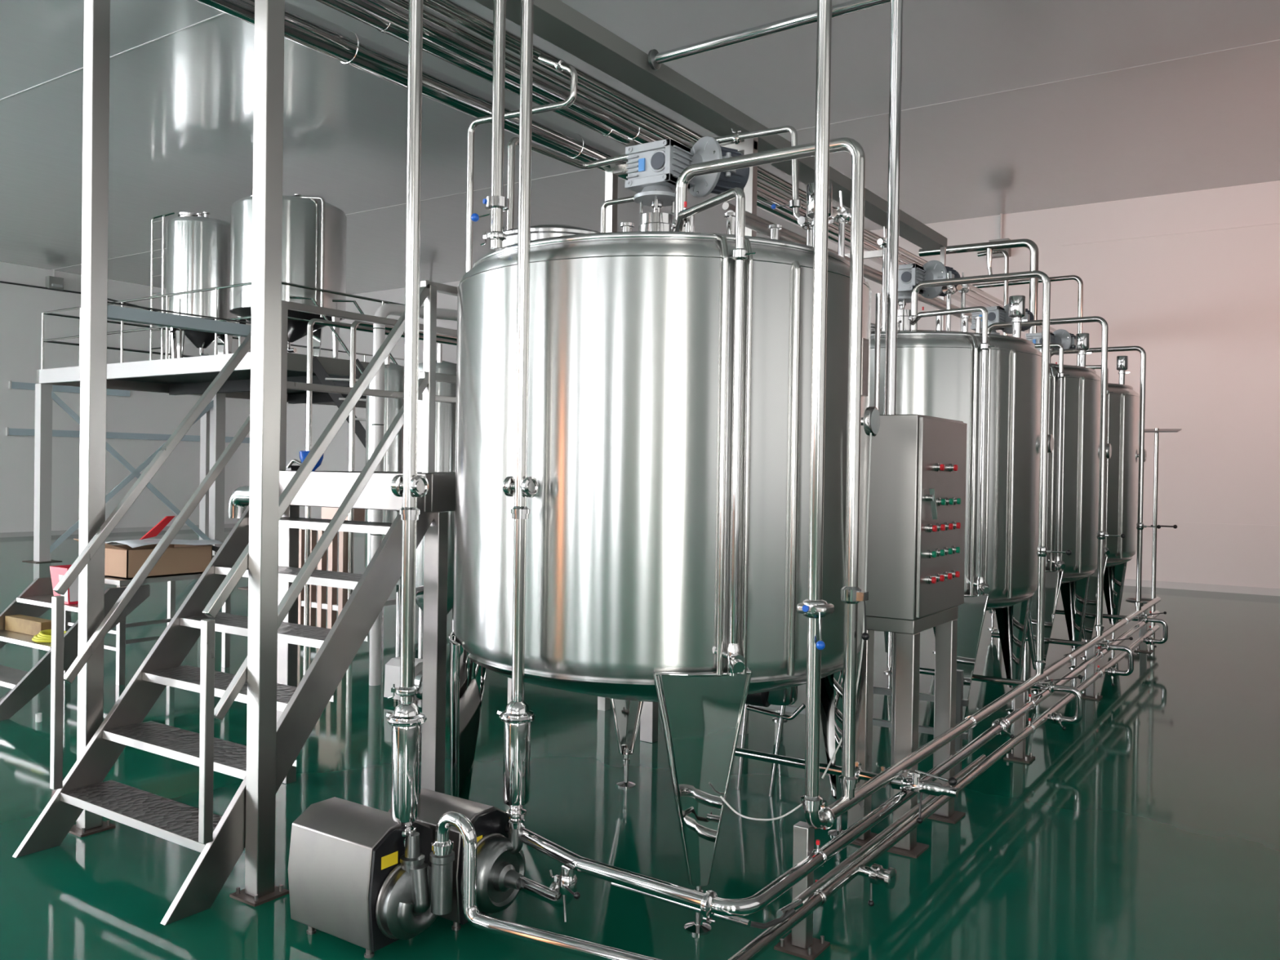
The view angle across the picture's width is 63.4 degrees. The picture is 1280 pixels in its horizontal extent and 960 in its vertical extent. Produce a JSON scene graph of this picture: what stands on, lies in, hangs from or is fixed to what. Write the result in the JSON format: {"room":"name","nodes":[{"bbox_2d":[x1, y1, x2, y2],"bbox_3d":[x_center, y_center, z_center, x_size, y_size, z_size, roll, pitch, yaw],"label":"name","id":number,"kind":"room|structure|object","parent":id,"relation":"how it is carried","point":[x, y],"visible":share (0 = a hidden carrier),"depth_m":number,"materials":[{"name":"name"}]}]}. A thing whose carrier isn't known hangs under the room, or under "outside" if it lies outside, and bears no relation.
{"room":"processing plant","nodes":[
{"label":"processing plant","id":0,"kind":"room"},
{"bbox_2d":[0,262,251,533],"bbox_3d":[-16.402,-1.660,16.938,0.200,5.700,23.700,1,1,34],"label":"wall","id":1,"kind":"structure","parent":0,"point":[21,307],"depth_m":22.71,"materials":[{"name":"white paint"}]},
{"bbox_2d":[45,270,63,290],"bbox_3d":[-12.535,-4.294,22.221,0.240,0.420,0.300,1,1,34],"label":"exit sign","id":2,"kind":"object","parent":1,"relation":"attached to","point":[51,282],"visible":1,"depth_m":22.15,"materials":[{"name":"grey"}]},
{"bbox_2d":[8,380,129,396],"bbox_3d":[-12.389,-1.976,22.626,0.069,0.180,2.580,1,1,34],"label":"wall rail","id":3,"kind":"object","parent":1,"relation":"attached to","point":[19,385],"visible":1,"depth_m":22.43,"materials":[{"name":"grey metal"}]},
{"bbox_2d":[0,280,165,313],"bbox_3d":[-11.476,-3.990,23.833,0.040,0.239,6.038,1,1,34],"label":"cable","id":4,"kind":"object","parent":1,"relation":"attached to","point":[1,282],"visible":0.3,"depth_m":22.11,"materials":[{"name":"grey plastic"}]},
{"bbox_2d":[0,12,226,100],"bbox_3d":[-4.369,-4.260,9.833,27.600,0.004,0.014,1,1,34],"label":"trim","id":5,"kind":"structure","parent":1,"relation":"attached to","point":[224,12],"depth_m":10.29,"materials":[{"name":"silver metal"}]},
{"bbox_2d":[0,523,235,537],"bbox_3d":[-16.357,1.142,16.889,0.030,0.100,23.670,1,1,34],"label":"baseboard","id":6,"kind":"structure","parent":1,"relation":"attached to","point":[232,525],"depth_m":23.49,"materials":[{"name":"silver metal"}]},
{"bbox_2d":[5,426,249,443],"bbox_3d":[-11.521,-1.006,23.940,0.069,0.180,5.830,1,1,34],"label":"wall rail","id":7,"kind":"object","parent":1,"relation":"attached to","point":[24,432],"visible":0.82,"depth_m":23.53,"materials":[{"name":"grey metal"}]},
{"bbox_2d":[50,39,1279,270],"bbox_3d":[-1.206,-4.259,14.514,27.600,0.004,0.014,1,1,34],"label":"ceiling seam","id":8,"kind":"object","parent":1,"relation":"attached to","point":[1278,39],"depth_m":11.29,"materials":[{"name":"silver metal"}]},
{"bbox_2d":[227,485,248,518],"bbox_3d":[-1.982,0.117,5.370,0.420,0.170,0.100,1,1,34],"label":"pipe","id":9,"kind":"object","parent":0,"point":[238,501],"visible":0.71,"depth_m":5.41,"materials":[{"name":"grey metal"}]},
{"bbox_2d":[0,527,1279,959],"bbox_3d":[-4.931,1.512,9.185,28.000,0.150,24.100,1,1,34],"label":"floor","id":10,"kind":"structure","parent":0,"point":[1147,827],"depth_m":4.85,"materials":[{"name":"green paint"}]},
{"bbox_2d":[0,577,150,720],"bbox_3d":[-4.092,1.099,7.001,0.980,0.767,1.060,1,1,34],"label":"steps","id":11,"kind":"structure","parent":10,"relation":"on","point":[35,600],"depth_m":6.88,"materials":[{"name":"grey metal"}]},
{"bbox_2d":[4,614,51,635],"bbox_3d":[-4.217,1.006,7.170,0.500,0.100,0.100,1,1,34],"label":"block","id":12,"kind":"object","parent":11,"relation":"on","point":[26,624],"visible":0.69,"depth_m":7.12,"materials":[{"name":"beige wood"}]},
{"bbox_2d":[31,629,66,642],"bbox_3d":[-3.890,1.034,6.877,0.250,0.067,0.250,1,1,34],"label":"rope","id":13,"kind":"object","parent":11,"relation":"on","point":[44,636],"visible":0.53,"depth_m":6.80,"materials":[{"name":"yellow"}]},
{"bbox_2d":[49,564,78,604],"bbox_3d":[-3.883,0.717,7.138,0.239,0.250,0.239,1,1,34],"label":"box","id":14,"kind":"object","parent":11,"relation":"on","point":[57,572],"visible":0.32,"depth_m":7.04,"materials":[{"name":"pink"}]},
{"bbox_2d":[68,0,115,837],"bbox_3d":[-2.357,-1.329,4.490,0.150,5.700,0.150,1,1,34],"label":"square column","id":15,"kind":"structure","parent":10,"relation":"on","point":[96,43],"depth_m":4.47,"materials":[{"name":"grey metal"}]},
{"bbox_2d":[106,301,251,337],"bbox_3d":[-2.103,-0.746,4.885,0.060,0.074,0.860,1,1,34],"label":"cross beam","id":16,"kind":"structure","parent":15,"relation":"attached to","point":[113,313],"depth_m":4.80,"materials":[{"name":"grey metal"}]},
{"bbox_2d":[63,573,230,684],"bbox_3d":[-3.807,1.088,8.021,0.850,0.755,0.930,1,1,34],"label":"work table","id":17,"kind":"object","parent":10,"relation":"on","point":[120,632],"visible":0.46,"depth_m":7.65,"materials":[{"name":"grey metal"}]},
{"bbox_2d":[73,538,212,579],"bbox_3d":[-3.753,0.574,7.835,0.510,0.274,0.820,1,1,34],"label":"carton","id":18,"kind":"object","parent":17,"relation":"on","point":[123,561],"visible":0.64,"depth_m":7.71,"materials":[{"name":"beige cardboard"}]},
{"bbox_2d":[105,538,222,547],"bbox_3d":[-3.636,0.476,7.888,0.550,0.075,0.780,1,1,34],"label":"paper sheet","id":19,"kind":"object","parent":18,"relation":"on","point":[131,543],"visible":0.8,"depth_m":7.72,"materials":[{"name":"white paper"}]},
{"bbox_2d":[139,515,174,539],"bbox_3d":[-3.609,0.355,7.752,0.250,0.170,0.051,0,1,-40],"label":"leaflet","id":20,"kind":"object","parent":19,"relation":"on","point":[154,531],"visible":1,"depth_m":7.75,"materials":[{"name":"red paper"}]},
{"bbox_2d":[22,281,404,589],"bbox_3d":[-4.968,-0.636,18.172,6.040,3.968,8.250,1,1,34],"label":"mezzanine","id":21,"kind":"object","parent":10,"relation":"on","point":[188,375],"visible":0.47,"depth_m":16.48,"materials":[{"name":"silver metal"}]},
{"bbox_2d":[150,211,174,359],"bbox_3d":[-7.100,-2.840,15.417,0.435,2.265,0.128,1,1,34],"label":"access ladder","id":22,"kind":"object","parent":21,"relation":"on","point":[173,212],"visible":0.92,"depth_m":15.38,"materials":[{"name":"grey metal"}]},
{"bbox_2d":[165,212,237,358],"bbox_3d":[-6.383,-2.793,15.116,0.960,2.200,0.960,1,1,34],"label":"tank","id":23,"kind":"object","parent":21,"relation":"on","point":[198,246],"visible":0.73,"depth_m":14.71,"materials":[{"name":"silver metal"}]},
{"bbox_2d":[229,193,346,358],"bbox_3d":[-4.888,-2.815,14.528,1.635,2.300,1.540,1,1,34],"label":"tank","id":24,"kind":"object","parent":21,"relation":"on","point":[313,239],"visible":0.6,"depth_m":13.98,"materials":[{"name":"silver metal"}]},
{"bbox_2d":[289,296,398,448],"bbox_3d":[-3.420,-0.802,13.874,2.453,3.205,0.316,1,1,-5],"label":"stairs","id":25,"kind":"structure","parent":21,"relation":"attached to","point":[317,368],"depth_m":13.73,"materials":[{"name":"black"}]},
{"bbox_2d":[229,0,288,906],"bbox_3d":[-1.370,-1.308,3.823,0.150,5.700,0.150,1,1,34],"label":"square column","id":26,"kind":"structure","parent":10,"relation":"on","point":[260,889],"depth_m":3.81,"materials":[{"name":"grey metal"}]},
{"bbox_2d":[430,0,836,208],"bbox_3d":[-0.727,-2.087,4.716,0.044,0.044,9.000,1,1,34],"label":"pipe","id":27,"kind":"object","parent":26,"relation":"attached to","point":[453,6],"visible":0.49,"depth_m":5.48,"materials":[{"name":"grey metal"}]},
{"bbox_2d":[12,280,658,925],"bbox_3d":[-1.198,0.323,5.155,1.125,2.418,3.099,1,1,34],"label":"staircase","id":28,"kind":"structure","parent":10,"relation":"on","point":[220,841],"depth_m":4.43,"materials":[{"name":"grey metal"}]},
{"bbox_2d":[285,450,324,471],"bbox_3d":[-1.719,-0.096,5.313,0.230,0.105,0.120,1,1,34],"label":"hopper","id":29,"kind":"object","parent":28,"relation":"on","point":[303,454],"visible":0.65,"depth_m":5.28,"materials":[{"name":"blue plastic"}]},
{"bbox_2d":[299,450,324,471],"bbox_3d":[-1.673,-0.095,5.282,0.120,0.105,0.120,1,1,34],"label":"bowl","id":30,"kind":"object","parent":29,"relation":"on","point":[303,454],"depth_m":5.25,"materials":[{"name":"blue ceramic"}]},
{"bbox_2d":[297,506,395,628],"bbox_3d":[-2.617,0.749,10.662,0.671,1.416,1.660,1,1,34],"label":"pallet","id":31,"kind":"object","parent":10,"relation":"on","point":[327,513],"visible":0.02,"depth_m":9.97,"materials":[{"name":"brown metal"}]},
{"bbox_2d":[288,796,454,958],"bbox_3d":[-0.870,1.343,3.484,0.605,0.420,0.290,1,1,34],"label":"pump","id":32,"kind":"object","parent":10,"relation":"on","point":[353,877],"visible":0.99,"depth_m":3.38,"materials":[{"name":"silver metal"}]},
{"bbox_2d":[368,822,432,951],"bbox_3d":[-0.784,1.327,3.426,0.012,0.368,0.281,1,1,34],"label":"hood","id":33,"kind":"object","parent":32,"relation":"attached to","point":[385,853],"depth_m":3.35,"materials":[{"name":"metal"}]},
{"bbox_2d":[386,0,428,845],"bbox_3d":[-0.742,-1.457,3.424,0.131,5.374,0.140,1,1,-25],"label":"pipe","id":34,"kind":"object","parent":32,"relation":"attached to","point":[406,720],"visible":0.92,"depth_m":3.41,"materials":[{"name":"grey metal"}]},
{"bbox_2d":[431,811,661,959],"bbox_3d":[-0.249,1.238,3.121,0.980,0.340,0.084,1,1,30],"label":"pipe","id":35,"kind":"object","parent":32,"relation":"attached to","point":[442,845],"visible":1,"depth_m":3.22,"materials":[{"name":"grey metal"}]},
{"bbox_2d":[303,318,457,625],"bbox_3d":[-1.850,-0.029,11.553,0.052,2.976,4.526,1,1,34],"label":"pipe","id":36,"kind":"object","parent":10,"relation":"on","point":[314,321],"visible":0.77,"depth_m":9.69,"materials":[{"name":"grey metal"}]},
{"bbox_2d":[364,354,404,663],"bbox_3d":[-2.088,0.200,8.532,0.340,2.570,0.340,1,1,34],"label":"tank","id":37,"kind":"object","parent":10,"relation":"on","point":[393,373],"visible":0.32,"depth_m":8.40,"materials":[{"name":"silver metal"}]},
{"bbox_2d":[346,320,457,600],"bbox_3d":[-1.618,-0.030,11.456,0.056,2.988,4.028,1,1,34],"label":"pipe","id":38,"kind":"object","parent":10,"relation":"on","point":[354,325],"visible":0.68,"depth_m":9.79,"materials":[{"name":"grey metal"}]},
{"bbox_2d":[383,586,423,705],"bbox_3d":[-1.476,1.105,7.056,0.360,0.808,0.403,1,1,34],"label":"pump","id":39,"kind":"object","parent":10,"relation":"on","point":[392,674],"visible":0.3,"depth_m":6.96,"materials":[{"name":"silver metal"}]},
{"bbox_2d":[383,656,422,701],"bbox_3d":[-1.559,1.339,7.003,0.290,0.260,0.180,1,1,34],"label":"hood","id":40,"kind":"object","parent":39,"relation":"attached to","point":[392,674],"depth_m":6.96,"materials":[{"name":"silver metal"}]},
{"bbox_2d":[368,303,457,685],"bbox_3d":[-1.008,0.077,8.922,0.090,2.842,3.345,1,1,34],"label":"insulated pipe","id":41,"kind":"object","parent":10,"relation":"on","point":[379,331],"visible":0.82,"depth_m":7.55,"materials":[{"name":"silver metal"}]},
{"bbox_2d":[415,343,456,658],"bbox_3d":[-1.627,0.209,8.341,0.420,2.570,0.420,1,1,34],"label":"tank","id":42,"kind":"object","parent":10,"relation":"on","point":[445,412],"visible":0.3,"depth_m":8.16,"materials":[{"name":"silver metal"}]},
{"bbox_2d":[387,788,525,930],"bbox_3d":[-0.624,1.355,3.689,0.530,0.399,0.276,1,1,34],"label":"pump","id":43,"kind":"object","parent":10,"relation":"on","point":[500,858],"visible":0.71,"depth_m":3.59,"materials":[{"name":"silver metal"}]},
{"bbox_2d":[457,808,509,924],"bbox_3d":[-0.539,1.340,3.632,0.012,0.349,0.267,1,1,34],"label":"hood","id":44,"kind":"object","parent":43,"relation":"attached to","point":[487,824],"depth_m":3.60,"materials":[{"name":"metal"}]},
{"bbox_2d":[497,0,538,829],"bbox_3d":[-0.396,-1.454,3.610,0.128,5.374,0.137,1,1,-25],"label":"pipe","id":45,"kind":"object","parent":43,"relation":"attached to","point":[517,717],"visible":0.98,"depth_m":3.60,"materials":[{"name":"grey metal"}]},
{"bbox_2d":[515,864,580,922],"bbox_3d":[-0.283,1.336,3.440,0.103,0.157,0.353,0,1,-41],"label":"pipe","id":46,"kind":"object","parent":43,"relation":"attached to","point":[561,892],"visible":1,"depth_m":3.39,"materials":[{"name":"grey metal"}]},
{"bbox_2d":[465,53,577,273],"bbox_3d":[-0.579,-0.222,4.936,0.670,3.530,0.085,1,1,34],"label":"pipe","id":47,"kind":"object","parent":10,"relation":"on","point":[560,65],"visible":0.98,"depth_m":5.04,"materials":[{"name":"grey metal"}]},
{"bbox_2d":[448,136,879,935],"bbox_3d":[0.109,0.059,4.404,1.779,2.999,1.727,1,1,34],"label":"storage tank","id":48,"kind":"object","parent":10,"relation":"on","point":[669,371],"visible":0.8,"depth_m":3.62,"materials":[{"name":"silver metal"}]},
{"bbox_2d":[471,0,509,249],"bbox_3d":[-0.542,-2.511,3.902,0.140,3.269,0.089,1,1,-23],"label":"pipe","id":49,"kind":"object","parent":48,"relation":"on","point":[496,202],"visible":1,"depth_m":3.90,"materials":[{"name":"grey metal"}]},
{"bbox_2d":[506,137,627,230],"bbox_3d":[-0.264,-1.222,4.792,0.437,0.701,0.577,1,1,34],"label":"pipe","id":50,"kind":"object","parent":48,"relation":"attached to","point":[513,141],"visible":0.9,"depth_m":4.79,"materials":[{"name":"grey metal"}]},
{"bbox_2d":[600,195,634,232],"bbox_3d":[-0.067,-1.133,5.114,0.315,0.523,0.026,1,1,34],"label":"pipe","id":51,"kind":"object","parent":48,"relation":"attached to","point":[628,199],"visible":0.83,"depth_m":5.17,"materials":[{"name":"grey"}]},
{"bbox_2d":[597,137,757,734],"bbox_3d":[0.217,-0.286,6.600,1.100,3.650,0.060,1,1,34],"label":"pipe","id":52,"kind":"object","parent":48,"relation":"attached to","point":[748,146],"visible":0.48,"depth_m":6.35,"materials":[{"name":"grey metal"}]},
{"bbox_2d":[195,0,627,180],"bbox_3d":[-1.953,-2.111,4.277,0.158,0.158,6.900,1,1,34],"label":"pipe","id":53,"kind":"object","parent":52,"relation":"attached to","point":[302,27],"visible":0.88,"depth_m":5.26,"materials":[{"name":"grey metal"}]},
{"bbox_2d":[342,0,1042,333],"bbox_3d":[1.108,-2.122,8.002,0.108,0.108,16.500,1,1,34],"label":"pipe","id":54,"kind":"object","parent":52,"relation":"attached to","point":[386,11],"visible":0.48,"depth_m":5.52,"materials":[{"name":"grey metal"}]},
{"bbox_2d":[474,0,946,330],"bbox_3d":[-0.339,-1.777,4.979,0.200,0.845,10.870,1,1,34],"label":"duct","id":55,"kind":"object","parent":52,"relation":"attached to","point":[554,21],"visible":0.89,"depth_m":5.63,"materials":[{"name":"grey metal"}]},
{"bbox_2d":[386,0,1053,333],"bbox_3d":[1.248,-2.084,7.907,0.044,0.044,16.500,1,1,34],"label":"pipe","id":56,"kind":"object","parent":52,"relation":"attached to","point":[428,15],"visible":0.61,"depth_m":5.61,"materials":[{"name":"grey metal"}]},
{"bbox_2d":[422,0,1056,331],"bbox_3d":[1.306,-2.098,7.868,0.040,0.040,16.500,1,1,34],"label":"pipe","id":57,"kind":"object","parent":52,"relation":"attached to","point":[429,4],"visible":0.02,"depth_m":5.70,"materials":[{"name":"grey metal"}]},
{"bbox_2d":[722,202,972,315],"bbox_3d":[1.974,-1.571,8.141,0.044,0.044,5.300,1,1,34],"label":"pipe","id":58,"kind":"object","parent":52,"relation":"attached to","point":[727,206],"visible":0.32,"depth_m":6.61,"materials":[{"name":"grey metal"}]},
{"bbox_2d":[714,125,802,220],"bbox_3d":[0.559,-1.412,4.873,0.552,0.530,0.056,1,1,34],"label":"pipe","id":59,"kind":"object","parent":48,"relation":"attached to","point":[795,203],"visible":0.94,"depth_m":4.77,"materials":[{"name":"grey metal"}]},
{"bbox_2d":[671,137,869,798],"bbox_3d":[0.379,-0.053,3.719,0.835,2.325,0.365,1,1,34],"label":"pipe","id":60,"kind":"object","parent":48,"relation":"attached to","point":[851,594],"visible":0.96,"depth_m":3.63,"materials":[{"name":"grey metal"}]},
{"bbox_2d":[797,214,812,245],"bbox_3d":[0.739,-1.036,4.510,0.068,0.366,0.183,1,1,34],"label":"valve","id":61,"kind":"object","parent":48,"relation":"on","point":[804,221],"visible":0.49,"depth_m":4.49,"materials":[{"name":"grey"}]},
{"bbox_2d":[831,191,850,257],"bbox_3d":[0.871,-1.048,4.481,0.068,0.394,0.183,1,1,34],"label":"valve","id":62,"kind":"object","parent":48,"relation":"on","point":[841,215],"visible":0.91,"depth_m":4.47,"materials":[{"name":"grey metal"}]},
{"bbox_2d":[734,746,958,823],"bbox_3d":[0.756,1.139,4.345,1.167,0.412,0.075,1,1,35],"label":"pipe","id":63,"kind":"object","parent":48,"relation":"attached to","point":[913,783],"visible":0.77,"depth_m":4.14,"materials":[{"name":"grey metal"}]},
{"bbox_2d":[821,432,871,778],"bbox_3d":[0.777,0.474,3.938,0.170,1.307,0.064,1,1,-3],"label":"pipe","id":64,"kind":"object","parent":48,"relation":"hanging from","point":[870,437],"visible":0.68,"depth_m":3.93,"materials":[{"name":"grey metal"}]},
{"bbox_2d":[737,686,805,796],"bbox_3d":[0.629,1.230,5.114,0.379,0.661,0.190,1,1,34],"label":"frame","id":65,"kind":"object","parent":10,"relation":"on","point":[788,696],"visible":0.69,"depth_m":5.07,"materials":[{"name":"silver metal"}]},
{"bbox_2d":[773,821,830,959],"bbox_3d":[0.555,1.367,3.487,0.155,0.415,0.140,1,1,34],"label":"post","id":66,"kind":"object","parent":10,"relation":"on","point":[801,942],"visible":0.63,"depth_m":3.47,"materials":[{"name":"silver metal"}]},
{"bbox_2d":[504,610,1159,924],"bbox_3d":[2.205,1.267,6.672,1.102,0.108,8.274,1,1,34],"label":"pipe","id":67,"kind":"object","parent":66,"relation":"on","point":[708,903],"visible":0.99,"depth_m":3.41,"materials":[{"name":"grey metal"}]},
{"bbox_2d":[791,754,986,902],"bbox_3d":[1.079,1.341,4.158,0.022,0.022,2.100,1,1,34],"label":"conduit","id":68,"kind":"object","parent":66,"relation":"attached to","point":[811,890],"visible":0.84,"depth_m":3.82,"materials":[{"name":"grey metal"}]},
{"bbox_2d":[727,624,1159,959],"bbox_3d":[2.341,1.439,5.931,0.174,0.157,9.350,1,1,34],"label":"pipe","id":69,"kind":"object","parent":66,"relation":"attached to","point":[876,873],"visible":1,"depth_m":3.81,"materials":[{"name":"grey metal"}]},
{"bbox_2d":[611,882,803,928],"bbox_3d":[0.213,1.332,3.316,0.576,0.044,0.264,1,1,34],"label":"pipe","id":70,"kind":"object","parent":69,"relation":"on","point":[784,913],"visible":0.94,"depth_m":3.19,"materials":[{"name":"grey metal"}]},
{"bbox_2d":[749,669,968,774],"bbox_3d":[1.022,1.260,5.706,1.550,0.600,0.040,1,1,34],"label":"frame","id":71,"kind":"object","parent":10,"relation":"on","point":[961,702],"visible":0.23,"depth_m":5.36,"materials":[{"name":"silver metal"}]},
{"bbox_2d":[847,413,967,858],"bbox_3d":[1.215,0.647,4.683,0.393,1.850,0.680,1,1,34],"label":"tall cabinet","id":72,"kind":"object","parent":10,"relation":"on","point":[916,554],"visible":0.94,"depth_m":4.43,"materials":[{"name":"silver metal"}]},
{"bbox_2d":[648,0,902,414],"bbox_3d":[0.599,-1.240,4.954,1.321,1.898,0.100,1,1,34],"label":"cable conduit","id":73,"kind":"object","parent":72,"relation":"attached to","point":[655,59],"visible":0.89,"depth_m":4.59,"materials":[{"name":"grey metal"}]},
{"bbox_2d":[772,260,1053,721],"bbox_3d":[1.755,0.059,6.840,1.779,2.999,1.727,1,1,34],"label":"storage tank","id":74,"kind":"object","parent":10,"relation":"on","point":[991,384],"visible":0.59,"depth_m":6.07,"materials":[{"name":"silver metal"}]},
{"bbox_2d":[877,226,886,330],"bbox_3d":[1.523,-1.218,6.454,0.068,0.714,0.183,1,1,34],"label":"pipe","id":75,"kind":"object","parent":74,"relation":"on","point":[882,242],"visible":0.58,"depth_m":6.44,"materials":[{"name":"grey metal"}]},
{"bbox_2d":[942,284,955,309],"bbox_3d":[1.886,-1.137,6.444,0.068,0.164,0.258,1,1,34],"label":"valve","id":76,"kind":"object","parent":74,"relation":"on","point":[948,291],"depth_m":6.52,"materials":[{"name":"grey"}]},
{"bbox_2d":[956,284,970,307],"bbox_3d":[2.054,-1.188,6.692,0.068,0.166,0.278,1,1,34],"label":"valve","id":77,"kind":"object","parent":74,"relation":"on","point":[962,289],"depth_m":6.77,"materials":[{"name":"grey"}]},
{"bbox_2d":[918,239,1039,333],"bbox_3d":[3.706,-0.542,11.496,1.302,4.169,0.090,1,1,34],"label":"pipe","id":78,"kind":"object","parent":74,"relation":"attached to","point":[1030,245],"visible":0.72,"depth_m":11.24,"materials":[{"name":"grey metal"}]},
{"bbox_2d":[887,631,1082,730],"bbox_3d":[2.071,1.177,6.292,1.168,0.499,0.190,1,1,34],"label":"pipe","id":79,"kind":"object","parent":74,"relation":"attached to","point":[1055,717],"visible":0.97,"depth_m":6.04,"materials":[{"name":"grey metal"}]},
{"bbox_2d":[907,270,1071,674],"bbox_3d":[2.006,-0.053,6.090,0.976,2.326,0.235,1,1,34],"label":"pipe","id":80,"kind":"object","parent":74,"relation":"attached to","point":[1039,664],"visible":0.98,"depth_m":5.96,"materials":[{"name":"grey metal"}]},
{"bbox_2d":[977,248,1008,335],"bbox_3d":[3.914,-0.514,11.597,0.342,4.116,0.048,1,1,34],"label":"pipe","id":81,"kind":"object","parent":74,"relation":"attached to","point":[1002,251],"visible":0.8,"depth_m":11.48,"materials":[{"name":"grey"}]},
{"bbox_2d":[884,303,1111,693],"bbox_3d":[2.858,0.060,8.472,1.779,2.999,1.727,1,1,34],"label":"storage tank","id":82,"kind":"object","parent":10,"relation":"on","point":[1074,391],"visible":0.37,"depth_m":7.73,"materials":[{"name":"silver metal"}]},
{"bbox_2d":[727,209,972,323],"bbox_3d":[1.802,-1.427,7.533,0.052,0.052,4.700,1,1,34],"label":"pipe","id":83,"kind":"object","parent":82,"relation":"attached to","point":[753,224],"visible":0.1,"depth_m":6.29,"materials":[{"name":"grey metal"}]},
{"bbox_2d":[972,275,1083,365],"bbox_3d":[4.000,-0.352,11.780,1.878,3.792,0.052,1,1,34],"label":"pipe","id":84,"kind":"object","parent":82,"relation":"attached to","point":[1080,301],"visible":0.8,"depth_m":11.31,"materials":[{"name":"grey metal"}]},
{"bbox_2d":[315,0,1028,332],"bbox_3d":[0.943,-2.186,8.114,0.118,0.118,16.500,1,1,34],"label":"pipe","id":85,"kind":"object","parent":84,"relation":"attached to","point":[340,6],"visible":0.41,"depth_m":5.47,"materials":[{"name":"grey metal"}]},
{"bbox_2d":[987,315,1125,635],"bbox_3d":[2.999,-0.038,7.605,1.026,2.296,0.172,1,1,34],"label":"pipe","id":86,"kind":"object","parent":82,"relation":"attached to","point":[1099,627],"visible":0.73,"depth_m":7.44,"materials":[{"name":"grey metal"}]},
{"bbox_2d":[991,632,1133,686],"bbox_3d":[3.068,1.204,7.767,1.168,0.552,0.170,1,1,34],"label":"pipe","id":87,"kind":"object","parent":82,"relation":"attached to","point":[1111,672],"visible":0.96,"depth_m":7.48,"materials":[{"name":"grey metal"}]},
{"bbox_2d":[1003,690,1035,764],"bbox_3d":[2.151,1.375,5.848,0.155,0.400,0.140,1,1,34],"label":"post","id":88,"kind":"object","parent":10,"relation":"on","point":[1018,753],"visible":0.72,"depth_m":5.83,"materials":[{"name":"silver metal"}]},
{"bbox_2d":[987,328,1146,658],"bbox_3d":[3.844,0.060,9.930,1.779,2.999,1.727,1,1,34],"label":"storage tank","id":89,"kind":"object","parent":10,"relation":"on","point":[1122,418],"visible":0.33,"depth_m":9.24,"materials":[{"name":"silver metal"}]},
{"bbox_2d":[1050,346,1160,610],"bbox_3d":[3.999,-0.025,9.041,0.976,2.271,0.172,1,1,34],"label":"pipe","id":90,"kind":"object","parent":89,"relation":"attached to","point":[1138,603],"visible":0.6,"depth_m":8.89,"materials":[{"name":"grey metal"}]},
{"bbox_2d":[1055,609,1168,648],"bbox_3d":[4.048,1.177,9.216,1.168,0.499,0.190,1,1,34],"label":"pipe","id":91,"kind":"object","parent":89,"relation":"attached to","point":[1148,640],"visible":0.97,"depth_m":8.93,"materials":[{"name":"grey metal"}]},
{"bbox_2d":[1081,644,1103,700],"bbox_3d":[3.271,1.375,7.505,0.155,0.400,0.140,1,1,34],"label":"post","id":92,"kind":"object","parent":10,"relation":"on","point":[1089,693],"visible":0.7,"depth_m":7.49,"materials":[{"name":"silver metal"}]},
{"bbox_2d":[1133,609,1154,653],"bbox_3d":[4.643,1.376,9.535,0.155,0.400,0.140,1,1,34],"label":"post","id":93,"kind":"object","parent":10,"relation":"on","point":[1143,646],"visible":0.64,"depth_m":9.52,"materials":[{"name":"silver metal"}]},
{"bbox_2d":[1144,427,1181,623],"bbox_3d":[5.644,0.501,11.424,0.501,2.141,0.350,1,1,34],"label":"pipe","id":94,"kind":"object","parent":10,"relation":"on","point":[1157,430],"visible":0.96,"depth_m":11.37,"materials":[{"name":"grey metal"}]},
{"bbox_2d":[0,0,1279,294],"bbox_3d":[-4.844,-4.322,9.128,28.000,0.120,24.100,1,1,34],"label":"ceiling","id":95,"kind":"structure","parent":0,"point":[181,103],"depth_m":11.90,"materials":[{"name":"grey paint"}]},
{"bbox_2d":[796,0,1160,829],"bbox_3d":[2.774,-1.474,6.586,0.110,5.298,7.880,1,1,34],"label":"pipe","id":96,"kind":"object","parent":95,"relation":"attached to","point":[818,815],"visible":1,"depth_m":3.38,"materials":[{"name":"grey metal"}]},
{"bbox_2d":[720,795,802,820],"bbox_3d":[0.421,1.110,3.496,0.303,0.078,0.039,1,1,-1],"label":"cable","id":97,"kind":"object","parent":96,"relation":"attached to","point":[721,797],"visible":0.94,"depth_m":3.50,"materials":[{"name":"grey plastic"}]},
{"bbox_2d":[285,180,1279,588],"bbox_3d":[1.804,-1.410,19.058,28.000,5.700,0.200,1,1,34],"label":"wall","id":98,"kind":"structure","parent":0,"point":[1203,307],"depth_m":14.93,"materials":[{"name":"white paint"}]},
{"bbox_2d":[353,532,1279,595],"bbox_3d":[1.698,1.389,18.990,27.600,0.100,0.030,1,1,34],"label":"baseboard","id":99,"kind":"structure","parent":98,"relation":"attached to","point":[1128,582],"depth_m":14.69,"materials":[{"name":"silver metal"}]},
{"bbox_2d":[988,213,1011,258],"bbox_3d":[5.633,-3.837,16.230,0.300,0.678,0.240,1,1,34],"label":"lamp","id":100,"kind":"object","parent":98,"relation":"attached to","point":[1009,250],"visible":0.46,"depth_m":16.23,"materials":[{"name":"grey"}]},
{"bbox_2d":[1060,221,1279,245],"bbox_3d":[9.813,-3.512,13.516,8.200,0.030,0.015,1,1,34],"label":"trim","id":101,"kind":"structure","parent":98,"relation":"attached to","point":[1273,222],"depth_m":14.94,"materials":[{"name":"white"}]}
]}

